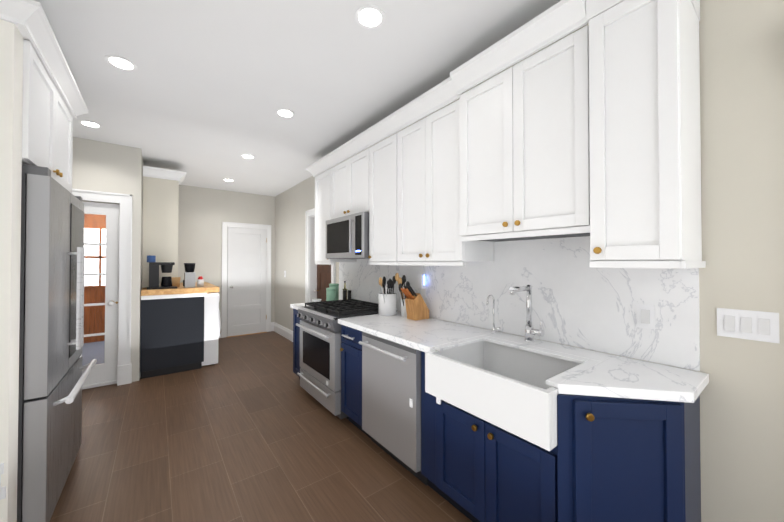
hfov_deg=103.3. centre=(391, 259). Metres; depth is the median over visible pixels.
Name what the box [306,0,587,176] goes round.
crown molding
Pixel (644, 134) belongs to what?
upper cabinet
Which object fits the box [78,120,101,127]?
recessed light
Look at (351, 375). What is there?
base cabinet
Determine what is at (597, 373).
countertop
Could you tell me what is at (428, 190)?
upper cabinet
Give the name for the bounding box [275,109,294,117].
recessed light
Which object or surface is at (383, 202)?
upper cabinet
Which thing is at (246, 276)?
back door
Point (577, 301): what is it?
backsplash
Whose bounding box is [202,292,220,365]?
end panel
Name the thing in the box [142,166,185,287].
chase
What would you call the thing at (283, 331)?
baseboard
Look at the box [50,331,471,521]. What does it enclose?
floor
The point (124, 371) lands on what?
door frame
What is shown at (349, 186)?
upper cabinet
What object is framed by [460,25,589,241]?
upper cabinet
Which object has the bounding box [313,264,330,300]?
door
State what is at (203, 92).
ceiling
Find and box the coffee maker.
[147,255,176,289]
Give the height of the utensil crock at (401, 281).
0.395 m
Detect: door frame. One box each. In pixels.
[72,189,131,385]
[221,222,270,337]
[305,208,335,302]
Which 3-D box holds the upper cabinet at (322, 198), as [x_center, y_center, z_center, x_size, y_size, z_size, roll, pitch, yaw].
[-0.716,-0.488,3.841,0.373,1.110,0.456,1,-1,-37]
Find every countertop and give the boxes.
[290,303,308,309]
[338,311,708,402]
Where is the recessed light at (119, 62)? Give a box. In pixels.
[105,55,136,70]
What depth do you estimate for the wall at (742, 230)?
1.31 m
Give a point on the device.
(421, 282)
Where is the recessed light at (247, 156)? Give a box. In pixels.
[241,154,254,158]
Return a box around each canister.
[326,288,335,300]
[329,283,338,299]
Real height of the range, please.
0.966 m
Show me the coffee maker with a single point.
(166, 281)
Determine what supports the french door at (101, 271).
in the wall at (105, 167)
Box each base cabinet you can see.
[293,309,301,379]
[340,325,370,437]
[421,351,557,521]
[557,394,700,521]
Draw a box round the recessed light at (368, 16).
[355,4,384,28]
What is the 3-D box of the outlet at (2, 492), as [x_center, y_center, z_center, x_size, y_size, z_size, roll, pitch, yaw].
[-1.730,0.981,1.362,0.045,0.155,0.007,1,-1,-37]
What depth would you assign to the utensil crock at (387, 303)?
2.85 m
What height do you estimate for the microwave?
0.435 m
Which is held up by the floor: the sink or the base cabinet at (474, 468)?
the base cabinet at (474, 468)
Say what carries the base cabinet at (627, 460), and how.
on the floor
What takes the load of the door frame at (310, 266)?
attached to the wall at (742, 230)
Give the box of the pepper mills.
[343,290,350,299]
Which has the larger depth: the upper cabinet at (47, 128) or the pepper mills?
the pepper mills
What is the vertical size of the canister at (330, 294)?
0.184 m
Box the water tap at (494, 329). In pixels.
[487,294,500,333]
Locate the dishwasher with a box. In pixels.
[359,332,427,485]
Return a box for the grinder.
[183,263,195,287]
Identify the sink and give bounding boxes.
[425,341,579,450]
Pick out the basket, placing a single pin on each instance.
(175, 281)
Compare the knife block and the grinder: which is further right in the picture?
the knife block
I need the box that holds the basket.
[172,277,180,286]
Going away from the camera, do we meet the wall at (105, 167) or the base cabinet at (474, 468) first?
the base cabinet at (474, 468)
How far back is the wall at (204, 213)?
5.73 m
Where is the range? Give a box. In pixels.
[296,299,377,418]
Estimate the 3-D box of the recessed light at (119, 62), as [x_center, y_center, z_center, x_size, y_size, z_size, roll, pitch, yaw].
[-1.853,-1.340,2.124,0.170,0.006,0.170,1,-1,-37]
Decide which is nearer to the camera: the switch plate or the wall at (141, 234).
the switch plate
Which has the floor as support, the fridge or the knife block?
the fridge
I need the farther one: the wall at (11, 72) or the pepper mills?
the pepper mills
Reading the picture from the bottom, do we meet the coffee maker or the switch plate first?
the switch plate
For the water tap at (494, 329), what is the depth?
2.13 m
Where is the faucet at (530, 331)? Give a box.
[509,284,543,342]
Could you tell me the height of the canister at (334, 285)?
0.224 m
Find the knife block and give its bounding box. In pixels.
[401,285,428,320]
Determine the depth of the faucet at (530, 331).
1.91 m
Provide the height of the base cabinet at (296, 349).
0.872 m
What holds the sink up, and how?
in the countertop at (597, 373)
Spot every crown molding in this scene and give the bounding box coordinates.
[0,0,87,118]
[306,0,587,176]
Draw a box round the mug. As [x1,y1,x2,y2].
[197,276,203,286]
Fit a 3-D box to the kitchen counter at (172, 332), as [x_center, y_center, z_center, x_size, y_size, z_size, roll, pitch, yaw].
[-3.131,0.920,4.556,0.835,1.070,1.470,1,-1,-37]
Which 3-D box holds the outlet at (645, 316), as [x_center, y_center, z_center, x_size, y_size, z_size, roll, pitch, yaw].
[1.259,0.285,1.539,0.008,0.116,0.072,1,-1,-37]
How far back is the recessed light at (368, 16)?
1.72 m
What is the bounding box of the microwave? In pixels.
[326,212,368,258]
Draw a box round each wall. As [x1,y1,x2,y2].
[0,20,22,521]
[72,137,141,381]
[140,157,143,327]
[178,185,274,321]
[274,0,783,521]
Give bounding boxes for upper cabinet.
[22,38,72,192]
[315,169,356,264]
[331,148,368,218]
[368,133,398,264]
[397,99,493,265]
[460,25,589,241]
[586,0,705,268]
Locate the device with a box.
[417,274,425,297]
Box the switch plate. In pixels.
[717,308,779,343]
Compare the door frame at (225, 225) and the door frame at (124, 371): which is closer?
the door frame at (124, 371)
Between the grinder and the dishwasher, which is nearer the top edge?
the grinder
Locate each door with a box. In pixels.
[81,201,119,389]
[227,227,266,336]
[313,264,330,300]
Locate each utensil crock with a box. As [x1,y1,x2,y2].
[378,276,396,315]
[395,273,409,316]
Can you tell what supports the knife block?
on the countertop at (597, 373)
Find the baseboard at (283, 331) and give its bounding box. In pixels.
[272,322,292,341]
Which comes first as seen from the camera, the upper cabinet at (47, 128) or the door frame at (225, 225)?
the upper cabinet at (47, 128)
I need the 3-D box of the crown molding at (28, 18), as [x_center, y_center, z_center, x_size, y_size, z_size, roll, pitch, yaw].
[-2.389,-1.113,1.596,1.032,0.097,1.261,1,-1,-37]
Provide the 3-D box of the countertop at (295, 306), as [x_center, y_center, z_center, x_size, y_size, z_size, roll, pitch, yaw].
[-0.824,0.551,3.720,0.677,0.040,0.362,1,-1,-37]
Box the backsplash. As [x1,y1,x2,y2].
[339,236,699,370]
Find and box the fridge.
[17,164,96,521]
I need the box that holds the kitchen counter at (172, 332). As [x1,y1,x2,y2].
[140,282,218,378]
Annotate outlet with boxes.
[0,463,5,499]
[636,304,654,328]
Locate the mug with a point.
(200, 281)
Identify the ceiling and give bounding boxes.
[34,0,588,196]
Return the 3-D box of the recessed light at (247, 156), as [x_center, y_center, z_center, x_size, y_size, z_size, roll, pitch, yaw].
[-1.854,-1.319,3.990,0.170,0.006,0.170,1,-1,-37]

